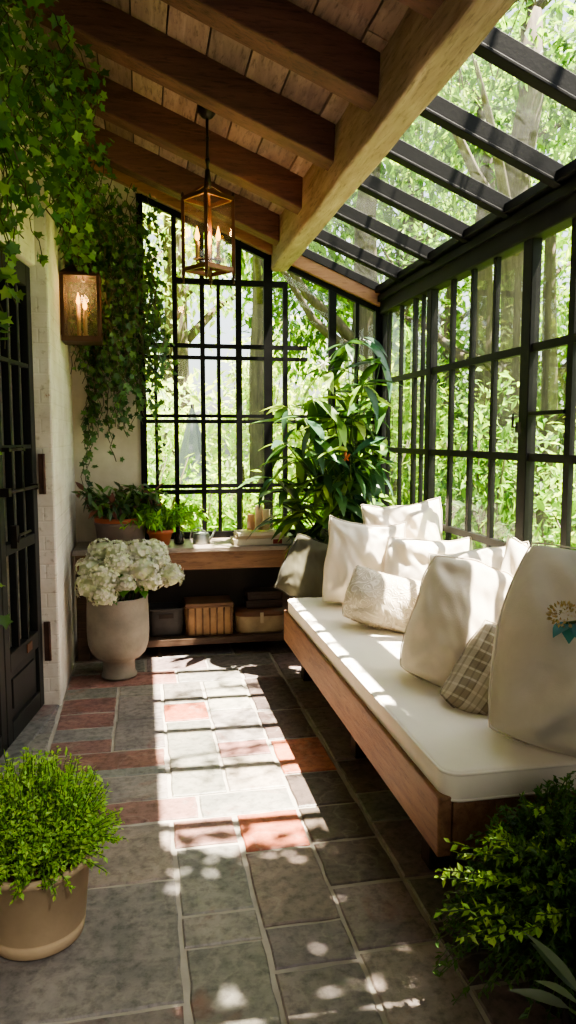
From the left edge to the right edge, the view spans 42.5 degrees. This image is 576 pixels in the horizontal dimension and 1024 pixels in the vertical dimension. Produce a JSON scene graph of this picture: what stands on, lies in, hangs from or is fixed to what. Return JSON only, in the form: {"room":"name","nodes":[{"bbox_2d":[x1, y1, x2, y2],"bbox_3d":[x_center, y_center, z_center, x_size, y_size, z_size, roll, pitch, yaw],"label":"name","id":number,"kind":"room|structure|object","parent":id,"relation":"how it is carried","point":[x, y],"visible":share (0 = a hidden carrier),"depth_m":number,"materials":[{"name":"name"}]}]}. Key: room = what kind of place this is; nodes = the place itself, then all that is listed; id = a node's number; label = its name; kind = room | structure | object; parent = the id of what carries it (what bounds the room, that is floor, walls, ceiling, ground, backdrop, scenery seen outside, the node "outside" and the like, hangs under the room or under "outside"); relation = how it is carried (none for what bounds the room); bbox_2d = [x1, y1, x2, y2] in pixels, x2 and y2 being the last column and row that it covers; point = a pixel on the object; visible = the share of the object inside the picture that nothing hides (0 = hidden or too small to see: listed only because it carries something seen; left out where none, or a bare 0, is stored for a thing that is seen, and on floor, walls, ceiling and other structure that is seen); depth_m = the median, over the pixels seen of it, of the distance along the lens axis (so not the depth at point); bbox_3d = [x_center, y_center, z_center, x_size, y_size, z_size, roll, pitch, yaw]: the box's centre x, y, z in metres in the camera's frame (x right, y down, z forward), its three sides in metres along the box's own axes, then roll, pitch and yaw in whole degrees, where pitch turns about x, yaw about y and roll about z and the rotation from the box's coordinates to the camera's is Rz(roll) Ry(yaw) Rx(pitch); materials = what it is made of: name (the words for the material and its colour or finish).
{"room":"sunroom","nodes":[
{"label":"sunroom","id":0,"kind":"room"},
{"bbox_2d":[0,5,34,264],"bbox_3d":[-1.358,-0.556,1.170,0.250,4.030,5.600,0,6,-2],"label":"wall","id":1,"kind":"structure","parent":0,"point":[27,256],"depth_m":3.74,"materials":[{"name":"paint"}]},
{"bbox_2d":[0,567,7,757],"bbox_3d":[-1.354,-0.017,3.131,0.045,2.378,0.594,0,6,-2],"label":"door","id":2,"kind":"structure","parent":1,"relation":"in","point":[3,720],"depth_m":3.47,"materials":[{"name":"paint"}]},
{"bbox_2d":[0,0,117,303],"bbox_3d":[-1.046,-1.579,3.045,0.567,1.365,2.163,0,6,-2],"label":"ivy vine","id":3,"kind":"object","parent":1,"relation":"attached to","point":[66,109],"visible":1,"depth_m":3.24,"materials":[{"name":"green plant"}]},
{"bbox_2d":[0,231,15,629],"bbox_3d":[-1.112,-0.336,2.821,0.152,1.559,0.248,1,6,5],"label":"ivy vine","id":4,"kind":"object","parent":3,"relation":"hanging from","point":[6,272],"visible":1,"depth_m":2.82,"materials":[{"name":"green plant"}]},
{"bbox_2d":[0,24,77,705],"bbox_3d":[-1.673,-0.741,4.629,0.530,3.700,1.410,-1,6,-11],"label":"wall","id":5,"kind":"structure","parent":0,"point":[52,378],"depth_m":4.11,"materials":[{"name":"paint"}]},
{"bbox_2d":[0,250,51,747],"bbox_3d":[-1.353,-0.079,3.743,0.091,2.378,0.613,0,6,-2],"label":"door","id":6,"kind":"structure","parent":5,"relation":"in","point":[23,661],"depth_m":3.79,"materials":[{"name":"paint"}]},
{"bbox_2d":[59,254,102,345],"bbox_3d":[-1.278,-1.320,4.571,0.243,0.545,0.228,-1,6,-11],"label":"wall lantern","id":7,"kind":"object","parent":5,"relation":"attached to","point":[68,274],"visible":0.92,"depth_m":4.51,"materials":[{"name":"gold metal"}]},
{"bbox_2d":[50,119,184,488],"bbox_3d":[-1.020,-1.136,4.576,0.786,2.248,1.323,-1,6,-9],"label":"ivy vine","id":8,"kind":"object","parent":5,"relation":"attached to","point":[129,322],"visible":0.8,"depth_m":4.93,"materials":[{"name":"green plant"}]},
{"bbox_2d":[69,167,327,621],"bbox_3d":[-0.383,-0.819,5.502,2.340,3.680,0.150,-1,6,-11],"label":"wall","id":9,"kind":"structure","parent":0,"point":[108,471],"depth_m":5.30,"materials":[{"name":"paint"}]},
{"bbox_2d":[64,147,379,306],"bbox_3d":[-0.409,-2.030,5.332,2.270,1.058,0.170,-1,6,-11],"label":"trim","id":10,"kind":"structure","parent":9,"relation":"attached to","point":[302,263],"depth_m":5.28,"materials":[{"name":"brown wood"}]},
{"bbox_2d":[136,193,380,539],"bbox_3d":[-0.168,-0.896,5.459,1.817,2.682,0.060,-1,6,-11],"label":"window","id":11,"kind":"structure","parent":9,"relation":"in","point":[267,284],"depth_m":5.40,"materials":[{"name":"black metal"}]},
{"bbox_2d":[26,0,408,217],"bbox_3d":[-0.676,-2.209,1.794,2.650,1.098,7.100,-1,6,-11],"label":"ceiling","id":12,"kind":"structure","parent":0,"point":[374,23],"depth_m":3.37,"materials":[{"name":"brown wood"}]},
{"bbox_2d":[59,118,278,245],"bbox_3d":[-1.121,-2.342,4.811,2.145,1.058,0.130,-1,6,-11],"label":"rafter","id":13,"kind":"object","parent":12,"relation":"attached to","point":[137,162],"visible":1,"depth_m":4.85,"materials":[{"name":"brown wood"}]},
{"bbox_2d":[4,0,335,170],"bbox_3d":[-0.835,-2.196,3.367,2.145,1.058,0.130,-1,6,-11],"label":"rafter","id":14,"kind":"object","parent":12,"relation":"attached to","point":[114,34],"visible":0.9,"depth_m":3.41,"materials":[{"name":"brown wood"}]},
{"bbox_2d":[44,48,302,214],"bbox_3d":[-0.978,-2.269,4.089,2.145,1.058,0.130,-1,6,-11],"label":"rafter","id":15,"kind":"object","parent":12,"relation":"attached to","point":[125,108],"visible":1,"depth_m":4.15,"materials":[{"name":"brown wood"}]},
{"bbox_2d":[181,105,234,288],"bbox_3d":[-0.430,-1.692,3.964,0.216,0.916,0.216,6,8,44],"label":"hanging lantern","id":16,"kind":"object","parent":12,"relation":"hanging from","point":[197,269],"visible":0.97,"depth_m":3.95,"materials":[{"name":"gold metal"}]},
{"bbox_2d":[161,0,379,111],"bbox_3d":[-0.703,-2.128,2.703,2.145,1.058,0.130,-1,6,-11],"label":"rafter","id":17,"kind":"object","parent":12,"relation":"attached to","point":[283,32],"visible":0.98,"depth_m":2.83,"materials":[{"name":"brown wood"}]},
{"bbox_2d":[271,0,515,271],"bbox_3d":[0.583,-1.556,2.038,0.148,0.293,6.901,-1,6,-11],"label":"roof beam","id":18,"kind":"structure","parent":12,"relation":"attached to","point":[423,54],"depth_m":2.79,"materials":[{"name":"brown wood"}]},
{"bbox_2d":[302,0,575,289],"bbox_3d":[0.850,-1.539,3.086,0.784,0.395,5.000,-1,6,-11],"label":"frame","id":19,"kind":"structure","parent":18,"relation":"attached to","point":[498,48],"depth_m":3.44,"materials":[{"name":"black metal"}]},
{"bbox_2d":[397,0,443,19],"bbox_3d":[-0.571,-2.061,2.039,2.145,1.058,0.130,-1,6,-11],"label":"rafter","id":20,"kind":"object","parent":12,"relation":"attached to","point":[427,8],"visible":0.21,"depth_m":2.31,"materials":[{"name":"brown wood"}]},
{"bbox_2d":[0,640,561,1023],"bbox_3d":[-0.161,1.319,2.253,3.500,0.082,7.200,-1,6,-11],"label":"floor","id":21,"kind":"structure","parent":0,"point":[266,871],"depth_m":2.55,"materials":[{"name":"stone"}]},
{"bbox_2d":[0,705,58,779],"bbox_3d":[-1.387,1.154,3.545,0.250,0.028,1.220,0,6,-2],"label":"threshold","id":22,"kind":"object","parent":21,"relation":"on","point":[43,715],"visible":0.46,"depth_m":3.74,"materials":[{"name":"stone"}]},
{"bbox_2d":[0,847,93,960],"bbox_3d":[-0.757,1.148,2.236,0.336,0.260,0.336,-1,6,-11],"label":"pot","id":23,"kind":"object","parent":21,"relation":"on","point":[35,927],"depth_m":2.11,"materials":[{"name":"beige ceramic"}]},
{"bbox_2d":[0,746,127,960],"bbox_3d":[-0.746,0.988,2.216,0.509,0.583,0.518,0,6,4],"label":"potted shrub","id":24,"kind":"object","parent":21,"relation":"on","point":[44,863],"visible":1,"depth_m":2.11,"materials":[{"name":"green plant"}]},
{"bbox_2d":[86,591,148,680],"bbox_3d":[-1.064,0.774,4.642,0.384,0.517,0.384,-1,6,-11],"label":"stone urn","id":25,"kind":"object","parent":21,"relation":"on","point":[117,635],"visible":0.84,"depth_m":4.49,"materials":[{"name":"stone"}]},
{"bbox_2d":[73,574,99,602],"bbox_3d":[-1.168,0.478,4.469,0.249,0.232,0.204,-1,6,-11],"label":"hydrangea","id":26,"kind":"object","parent":25,"relation":"on","point":[85,589],"visible":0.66,"depth_m":4.40,"materials":[{"name":"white plant"}]},
{"bbox_2d":[74,555,104,578],"bbox_3d":[-1.198,0.425,4.517,0.199,0.326,0.203,2,6,15],"label":"hydrangea","id":27,"kind":"object","parent":25,"relation":"in","point":[84,566],"visible":0.62,"depth_m":4.46,"materials":[{"name":"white plant"}]},
{"bbox_2d":[85,538,114,561],"bbox_3d":[-1.137,0.368,4.601,0.233,0.420,0.213,-1,6,-11],"label":"hydrangea","id":28,"kind":"object","parent":25,"relation":"on","point":[98,549],"visible":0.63,"depth_m":4.53,"materials":[{"name":"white plant"}]},
{"bbox_2d":[87,561,119,588],"bbox_3d":[-1.092,0.442,4.464,0.243,0.303,0.222,-1,6,-11],"label":"hydrangea","id":29,"kind":"object","parent":25,"relation":"on","point":[101,575],"visible":0.8,"depth_m":4.38,"materials":[{"name":"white plant"}]},
{"bbox_2d":[88,585,119,605],"bbox_3d":[-1.109,0.505,4.448,0.191,0.182,0.204,-3,7,-29],"label":"hydrangea","id":30,"kind":"object","parent":25,"relation":"in","point":[106,596],"visible":0.73,"depth_m":4.38,"materials":[{"name":"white plant"}]},
{"bbox_2d":[105,540,129,559],"bbox_3d":[-1.045,0.375,4.562,0.206,0.414,0.203,3,6,26],"label":"hydrangea","id":31,"kind":"object","parent":25,"relation":"on","point":[114,549],"visible":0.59,"depth_m":4.49,"materials":[{"name":"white plant"}]},
{"bbox_2d":[103,550,133,600],"bbox_3d":[-1.022,0.410,4.500,0.209,0.358,0.210,-1,6,-11],"label":"hydrangea","id":32,"kind":"object","parent":25,"relation":"on","point":[121,562],"visible":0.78,"depth_m":4.43,"materials":[{"name":"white plant"}]},
{"bbox_2d":[113,572,137,600],"bbox_3d":[-0.987,0.474,4.487,0.166,0.235,0.199,0,6,3],"label":"hydrangea","id":33,"kind":"object","parent":25,"relation":"in","point":[126,582],"visible":0.87,"depth_m":4.42,"materials":[{"name":"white plant"}]},
{"bbox_2d":[124,539,151,600],"bbox_3d":[-0.928,0.372,4.578,0.205,0.418,0.204,2,6,17],"label":"hydrangea","id":34,"kind":"object","parent":25,"relation":"on","point":[136,547],"visible":0.72,"depth_m":4.50,"materials":[{"name":"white plant"}]},
{"bbox_2d":[126,555,159,600],"bbox_3d":[-0.888,0.420,4.516,0.212,0.335,0.209,-1,6,-11],"label":"hydrangea","id":35,"kind":"object","parent":25,"relation":"on","point":[141,568],"visible":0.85,"depth_m":4.45,"materials":[{"name":"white plant"}]},
{"bbox_2d":[128,573,163,599],"bbox_3d":[-0.878,0.463,4.538,0.246,0.247,0.185,-1,6,-11],"label":"hydrangea","id":36,"kind":"object","parent":25,"relation":"on","point":[154,582],"visible":0.7,"depth_m":4.48,"materials":[{"name":"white plant"}]},
{"bbox_2d":[132,538,168,597],"bbox_3d":[-0.874,0.369,4.643,0.252,0.411,0.198,-1,6,-11],"label":"hydrangea","id":37,"kind":"object","parent":25,"relation":"on","point":[156,546],"visible":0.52,"depth_m":4.59,"materials":[{"name":"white plant"}]},
{"bbox_2d":[132,551,170,599],"bbox_3d":[-0.851,0.407,4.607,0.260,0.344,0.161,2,6,16],"label":"hydrangea","id":38,"kind":"object","parent":25,"relation":"on","point":[161,558],"visible":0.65,"depth_m":4.53,"materials":[{"name":"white plant"}]},
{"bbox_2d":[138,562,184,598],"bbox_3d":[-0.792,0.446,4.581,0.310,0.273,0.201,-1,6,-11],"label":"hydrangea","id":39,"kind":"object","parent":25,"relation":"on","point":[170,575],"visible":0.77,"depth_m":4.52,"materials":[{"name":"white plant"}]},
{"bbox_2d":[72,538,294,660],"bbox_3d":[-0.692,0.594,5.245,1.560,0.754,0.470,-1,6,-11],"label":"console table","id":40,"kind":"object","parent":21,"relation":"on","point":[220,553],"visible":0.45,"depth_m":5.06,"materials":[{"name":"brown wood"}]},
{"bbox_2d":[72,481,171,545],"bbox_3d":[-1.151,0.001,5.098,0.678,0.456,0.554,-2,6,-21],"label":"potted plant","id":41,"kind":"object","parent":40,"relation":"on","point":[107,524],"visible":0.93,"depth_m":4.97,"materials":[{"name":"green plant"}]},
{"bbox_2d":[119,499,208,545],"bbox_3d":[-0.882,0.062,5.112,0.495,0.332,0.692,5,8,43],"label":"potted plant","id":42,"kind":"object","parent":40,"relation":"on","point":[160,528],"visible":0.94,"depth_m":5.05,"materials":[{"name":"green plant"}]},
{"bbox_2d":[148,602,184,636],"bbox_3d":[-0.864,0.757,5.233,0.271,0.200,0.221,-1,6,-11],"label":"storage bin","id":43,"kind":"object","parent":40,"relation":"on","point":[165,618],"visible":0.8,"depth_m":5.15,"materials":[{"name":"fabric"}]},
{"bbox_2d":[174,525,183,543],"bbox_3d":[-0.760,0.158,5.162,0.074,0.131,0.074,-1,6,-11],"label":"bottle","id":44,"kind":"object","parent":40,"relation":"on","point":[178,536],"visible":0.96,"depth_m":5.14,"materials":[{"name":"glass"}]},
{"bbox_2d":[89,622,283,650],"bbox_3d":[-0.691,0.877,5.295,1.530,0.048,0.390,-1,6,-11],"label":"shelf","id":45,"kind":"object","parent":40,"relation":"attached to","point":[236,637],"depth_m":5.15,"materials":[{"name":"brown wood"}]},
{"bbox_2d":[189,527,216,544],"bbox_3d":[-0.594,0.160,5.192,0.230,0.120,0.116,-5,8,-40],"label":"watering can","id":46,"kind":"object","parent":40,"relation":"on","point":[199,538],"visible":1,"depth_m":5.14,"materials":[{"name":"metal"}]},
{"bbox_2d":[183,595,233,635],"bbox_3d":[-0.570,0.737,5.289,0.352,0.228,0.264,-1,6,-11],"label":"crate","id":47,"kind":"object","parent":40,"relation":"on","point":[203,615],"visible":0.99,"depth_m":5.18,"materials":[{"name":"brown wood"}]},
{"bbox_2d":[233,604,284,632],"bbox_3d":[-0.210,0.762,5.352,0.386,0.166,0.277,-1,6,-11],"label":"lidded basket","id":48,"kind":"object","parent":40,"relation":"on","point":[269,619],"visible":0.9,"depth_m":5.24,"materials":[{"name":"wicker"}]},
{"bbox_2d":[243,596,282,607],"bbox_3d":[-0.182,0.647,5.357,0.266,0.056,0.166,-1,6,-11],"label":"wooden box","id":49,"kind":"object","parent":48,"relation":"on","point":[263,603],"visible":0.8,"depth_m":5.28,"materials":[{"name":"brown wood"}]},
{"bbox_2d":[244,587,281,599],"bbox_3d":[-0.182,0.588,5.351,0.246,0.056,0.166,-1,6,-11],"label":"wooden box","id":50,"kind":"object","parent":49,"relation":"on","point":[256,593],"visible":0.88,"depth_m":5.28,"materials":[{"name":"brown wood"}]},
{"bbox_2d":[230,536,290,545],"bbox_3d":[-0.196,0.197,5.226,0.400,0.040,0.201,-1,6,-13],"label":"book","id":51,"kind":"object","parent":40,"relation":"on","point":[235,542],"visible":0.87,"depth_m":5.13,"materials":[{"name":"paper"}]},
{"bbox_2d":[233,532,283,538],"bbox_3d":[-0.208,0.165,5.231,0.340,0.022,0.200,-1,6,-9],"label":"book","id":52,"kind":"object","parent":51,"relation":"on","point":[234,535],"visible":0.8,"depth_m":5.13,"materials":[{"name":"paper"}]},
{"bbox_2d":[234,529,278,535],"bbox_3d":[-0.226,0.144,5.215,0.290,0.022,0.190,-2,6,-15],"label":"book","id":53,"kind":"object","parent":52,"relation":"on","point":[236,532],"visible":0.84,"depth_m":5.13,"materials":[{"name":"paper"}]},
{"bbox_3d":[-0.212,0.017,5.236,0.236,0.225,0.236,-1,6,-11],"label":"hurricane","id":54,"kind":"object","parent":53,"relation":"on","visible":0},
{"bbox_2d":[247,514,254,529],"bbox_3d":[-0.261,0.066,5.231,0.056,0.122,0.056,-1,6,-11],"label":"pillar candle","id":55,"kind":"object","parent":54,"relation":"in","point":[250,517],"visible":0.97,"depth_m":5.21,"materials":[{"name":"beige wax"}]},
{"bbox_2d":[255,505,262,529],"bbox_3d":[-0.206,0.032,5.269,0.056,0.182,0.056,-1,6,-11],"label":"pillar candle","id":56,"kind":"object","parent":54,"relation":"in","point":[258,511],"visible":0.68,"depth_m":5.25,"materials":[{"name":"wax"}]},
{"bbox_2d":[262,509,269,529],"bbox_3d":[-0.156,0.047,5.240,0.056,0.157,0.056,-1,6,-11],"label":"pillar candle","id":57,"kind":"object","parent":54,"relation":"in","point":[265,512],"visible":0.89,"depth_m":5.22,"materials":[{"name":"wax"}]},
{"bbox_2d":[238,337,406,556],"bbox_3d":[0.201,-0.098,5.049,1.144,2.177,0.827,-1,6,-11],"label":"plant","id":58,"kind":"object","parent":21,"relation":"on","point":[344,485],"visible":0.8,"depth_m":4.97,"materials":[{"name":"green plant"}]},
{"bbox_2d":[284,610,575,869],"bbox_3d":[0.655,0.935,3.529,0.903,0.422,2.470,-1,6,-11],"label":"daybed","id":59,"kind":"object","parent":21,"relation":"on","point":[433,813],"visible":0.34,"depth_m":2.58,"materials":[{"name":"brown wood"}]},
{"bbox_2d":[288,597,575,801],"bbox_3d":[0.663,0.697,3.496,0.890,0.098,2.475,-1,6,-11],"label":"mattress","id":60,"kind":"object","parent":59,"relation":"on","point":[463,758],"visible":0.59,"depth_m":2.62,"materials":[{"name":"fabric"}]},
{"bbox_2d":[274,533,327,597],"bbox_3d":[0.136,0.368,4.694,0.453,0.450,0.191,0,6,-3],"label":"cushion","id":61,"kind":"object","parent":60,"relation":"on","point":[301,573],"visible":0.7,"depth_m":4.65,"materials":[{"name":"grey fabric"}]},
{"bbox_2d":[322,515,405,603],"bbox_3d":[0.440,0.301,4.381,0.447,0.547,0.370,3,7,28],"label":"cushion","id":62,"kind":"object","parent":60,"relation":"on","point":[350,545],"visible":0.58,"depth_m":4.31,"materials":[{"name":"beige fabric"}]},
{"bbox_2d":[342,565,422,632],"bbox_3d":[0.528,0.476,3.865,0.495,0.352,0.304,2,6,22],"label":"cushion","id":63,"kind":"object","parent":60,"relation":"on","point":[373,598],"visible":0.77,"depth_m":3.78,"materials":[{"name":"fabric"}]},
{"bbox_2d":[361,497,442,540],"bbox_3d":[0.716,0.195,4.522,0.455,0.573,0.394,-1,6,-10],"label":"cushion","id":64,"kind":"object","parent":60,"relation":"on","point":[423,520],"visible":0.29,"depth_m":4.48,"materials":[{"name":"beige fabric"}]},
{"bbox_2d":[384,536,471,580],"bbox_3d":[0.765,0.356,4.120,0.498,0.436,0.323,2,6,22],"label":"cushion","id":65,"kind":"object","parent":60,"relation":"on","point":[405,557],"visible":0.29,"depth_m":4.10,"materials":[{"name":"beige fabric"}]},
{"bbox_2d":[400,555,512,687],"bbox_3d":[0.705,0.468,3.052,0.479,0.562,0.415,-4,7,-36],"label":"cushion","id":66,"kind":"object","parent":60,"relation":"on","point":[455,596],"visible":0.64,"depth_m":2.94,"materials":[{"name":"fabric"}]},
{"bbox_2d":[439,619,496,715],"bbox_3d":[0.770,0.621,2.777,0.344,0.402,0.288,-6,8,-44],"label":"cushion","id":67,"kind":"object","parent":60,"relation":"on","point":[466,688],"visible":0.42,"depth_m":2.72,"materials":[{"name":"fabric"}]},
{"bbox_2d":[428,541,529,570],"bbox_3d":[0.901,0.396,3.511,0.496,0.514,0.399,1,6,12],"label":"cushion","id":68,"kind":"object","parent":60,"relation":"on","point":[492,556],"visible":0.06,"depth_m":3.50,"materials":[{"name":"beige fabric"}]},
{"bbox_2d":[500,535,529,577],"bbox_3d":[1.044,0.378,3.046,0.251,0.515,0.430,-6,8,-44],"label":"cushion","id":69,"kind":"object","parent":60,"relation":"on","point":[515,551],"visible":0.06,"depth_m":3.15,"materials":[{"name":"beige fabric"}]},
{"bbox_2d":[488,542,575,756],"bbox_3d":[1.000,0.472,2.410,0.651,0.732,0.529,2,6,21],"label":"cushion","id":70,"kind":"object","parent":60,"relation":"on","point":[532,695],"visible":0.97,"depth_m":2.29,"materials":[{"name":"fabric"}]},
{"bbox_2d":[430,771,575,1023],"bbox_3d":[0.791,0.976,1.974,0.801,0.659,0.712,1,6,10],"label":"shrub","id":71,"kind":"object","parent":21,"relation":"on","point":[531,886],"visible":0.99,"depth_m":1.89,"materials":[{"name":"green plant"}]},
{"bbox_2d":[508,932,575,1023],"bbox_3d":[0.710,1.154,1.626,0.386,0.376,0.386,-1,6,-11],"label":"leaf plant","id":72,"kind":"object","parent":21,"relation":"on","point":[553,961],"visible":0.99,"depth_m":1.69,"materials":[{"name":"plant"}]},
{"bbox_3d":[1.418,-0.027,2.353,0.150,2.740,6.950,-1,6,-11],"label":"wall","id":73,"kind":"structure","parent":0,"visible":0},
{"bbox_2d":[375,158,575,549],"bbox_3d":[1.003,-0.466,4.147,0.136,2.130,3.200,-1,6,-11],"label":"window","id":74,"kind":"structure","parent":73,"relation":"in","point":[540,212],"depth_m":3.86,"materials":[{"name":"black metal"}]},
{"label":"outside","id":75,"kind":"structure","parent":0,"visible":0},
{"bbox_2d":[159,458,556,527],"bbox_3d":[4.972,-0.728,26.525,100.000,0.001,90.000,-1,6,-11],"label":"ground","id":76,"kind":"structure","parent":75,"point":[233,462],"depth_m":37.67,"materials":[{"name":"green plant"}]},
{"bbox_2d":[147,426,188,515],"bbox_3d":[-1.628,0.040,6.846,1.174,2.459,1.210,4,7,37],"label":"shrub","id":77,"kind":"object","parent":76,"relation":"on","point":[151,479],"visible":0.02,"depth_m":6.99,"materials":[{"name":"green plant"}]},
{"bbox_2d":[146,352,226,525],"bbox_3d":[-3.076,-0.727,12.616,4.145,4.525,3.409,-1,6,-11],"label":"shrub","id":78,"kind":"object","parent":76,"relation":"on","point":[168,402],"visible":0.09,"depth_m":12.14,"materials":[{"name":"green plant"}]},
{"bbox_2d":[169,404,217,530],"bbox_3d":[-1.173,-0.151,9.178,0.600,2.350,0.600,-1,6,-11],"label":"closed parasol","id":79,"kind":"object","parent":76,"relation":"on","point":[191,443],"visible":0.23,"depth_m":9.00,"materials":[{"name":"fabric"}]},
{"bbox_2d":[148,453,250,531],"bbox_3d":[-0.960,0.394,7.419,1.431,1.973,1.191,-1,6,-11],"label":"shrub","id":80,"kind":"object","parent":76,"relation":"on","point":[211,501],"visible":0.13,"depth_m":7.26,"materials":[{"name":"green plant"}]},
{"bbox_2d":[143,203,279,472],"bbox_3d":[-2.539,-3.821,15.584,5.269,9.418,4.756,-1,6,-11],"label":"tree","id":81,"kind":"object","parent":76,"relation":"on","point":[184,292],"visible":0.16,"depth_m":15.28,"materials":[{"name":"green plant"}]},
{"bbox_2d":[148,314,351,530],"bbox_3d":[-0.446,-0.788,12.670,4.124,5.002,3.449,1,6,12],"label":"shrub","id":82,"kind":"object","parent":76,"relation":"on","point":[211,428],"visible":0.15,"depth_m":12.03,"materials":[{"name":"green plant"}]},
{"bbox_2d":[185,199,353,512],"bbox_3d":[-0.401,-2.053,9.348,2.533,7.122,3.702,2,6,23],"label":"tree","id":83,"kind":"object","parent":76,"relation":"on","point":[256,458],"visible":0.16,"depth_m":9.38,"materials":[{"name":"green plant"}]},
{"bbox_2d":[222,466,323,530],"bbox_3d":[-0.112,0.391,7.419,1.326,1.763,1.225,-1,6,-11],"label":"shrub","id":84,"kind":"object","parent":76,"relation":"on","point":[247,504],"visible":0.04,"depth_m":7.21,"materials":[{"name":"green plant"}]},
{"bbox_2d":[303,369,410,518],"bbox_3d":[0.668,-0.136,7.601,1.112,2.655,1.467,-1,6,-11],"label":"shrub","id":85,"kind":"object","parent":76,"relation":"on","point":[394,459],"visible":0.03,"depth_m":7.38,"materials":[{"name":"green plant"}]},
{"bbox_2d":[289,298,469,525],"bbox_3d":[1.861,-0.945,12.810,4.033,5.665,3.432,-1,6,-11],"label":"shrub","id":86,"kind":"object","parent":76,"relation":"on","point":[467,332],"visible":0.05,"depth_m":11.96,"materials":[{"name":"green plant"}]},
{"bbox_2d":[280,55,491,466],"bbox_3d":[1.073,-2.815,9.727,3.676,8.599,3.406,-1,6,-11],"label":"tree","id":87,"kind":"object","parent":76,"relation":"on","point":[367,204],"visible":0.05,"depth_m":9.32,"materials":[{"name":"green plant"}]},
{"bbox_2d":[342,317,466,538],"bbox_3d":[1.287,-0.534,8.369,1.440,3.293,2.016,-1,6,-11],"label":"shrub","id":88,"kind":"object","parent":76,"relation":"on","point":[406,433],"visible":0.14,"depth_m":8.06,"materials":[{"name":"green plant"}]},
{"bbox_2d":[273,2,545,493],"bbox_3d":[2.303,-4.913,15.375,5.960,11.590,5.590,-1,6,-11],"label":"tree","id":89,"kind":"object","parent":76,"relation":"on","point":[383,211],"visible":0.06,"depth_m":14.70,"materials":[{"name":"green plant"}]},
{"bbox_2d":[377,122,567,539],"bbox_3d":[2.986,-2.643,12.428,3.076,7.707,4.305,5,7,39],"label":"tree","id":90,"kind":"object","parent":76,"relation":"on","point":[444,323],"visible":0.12,"depth_m":11.81,"materials":[{"name":"green plant"}]},
{"bbox_2d":[380,0,575,533],"bbox_3d":[2.492,-2.455,9.480,3.474,7.908,3.383,-1,6,-11],"label":"tree","id":91,"kind":"object","parent":76,"relation":"on","point":[482,158],"visible":0.34,"depth_m":9.21,"materials":[{"name":"green plant"}]},
{"bbox_2d":[396,367,575,549],"bbox_3d":[1.885,-0.066,7.105,1.573,2.617,2.202,-1,6,-11],"label":"shrub","id":92,"kind":"object","parent":76,"relation":"on","point":[480,518],"visible":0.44,"depth_m":6.82,"materials":[{"name":"green plant"}]},
{"bbox_2d":[456,234,570,545],"bbox_3d":[4.194,-1.197,9.572,4.511,5.385,2.827,-1,6,-11],"label":"tree","id":93,"kind":"object","parent":76,"relation":"on","point":[550,373],"visible":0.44,"depth_m":9.23,"materials":[{"name":"green plant"}]},
{"bbox_2d":[452,0,575,538],"bbox_3d":[3.417,-2.545,8.185,4.920,8.370,3.060,-1,6,-11],"label":"tree","id":94,"kind":"object","parent":76,"relation":"on","point":[511,182],"visible":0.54,"depth_m":7.99,"materials":[{"name":"green plant"}]},
{"bbox_2d":[453,275,575,542],"bbox_3d":[4.614,-1.098,12.630,4.221,6.199,3.634,-1,6,-11],"label":"shrub","id":95,"kind":"object","parent":76,"relation":"on","point":[561,436],"visible":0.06,"depth_m":12.00,"materials":[{"name":"green plant"}]},
{"bbox_2d":[468,227,575,534],"bbox_3d":[5.198,-2.074,11.096,5.166,6.889,3.379,0,6,4],"label":"tree","id":96,"kind":"object","parent":76,"relation":"on","point":[561,241],"visible":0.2,"depth_m":10.62,"materials":[{"name":"green plant"}]},
{"bbox_2d":[487,0,575,258],"bbox_3d":[8.002,-4.488,14.544,9.021,10.966,6.426,-2,6,-16],"label":"tree","id":97,"kind":"object","parent":76,"relation":"on","point":[565,149],"visible":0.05,"depth_m":13.62,"materials":[{"name":"green plant"}]},
{"bbox_2d":[512,450,575,549],"bbox_3d":[2.434,0.357,5.261,1.576,2.153,1.788,-1,6,-11],"label":"shrub","id":98,"kind":"object","parent":76,"relation":"on","point":[541,505],"visible":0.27,"depth_m":5.42,"materials":[{"name":"green plant"}]},
{"bbox_2d":[534,417,575,546],"bbox_3d":[3.363,-0.058,6.700,2.133,2.687,2.153,5,8,41],"label":"shrub","id":99,"kind":"object","parent":76,"relation":"on","point":[559,426],"visible":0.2,"depth_m":6.87,"materials":[{"name":"green plant"}]},
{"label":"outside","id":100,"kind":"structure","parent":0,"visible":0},
{"bbox_2d":[449,0,575,105],"bbox_3d":[2.074,-3.414,5.196,3.002,1.139,1.245,-2,6,-22],"label":"overhanging branch","id":101,"kind":"object","parent":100,"point":[517,4],"visible":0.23,"depth_m":5.15,"materials":[{"name":"green plant"}]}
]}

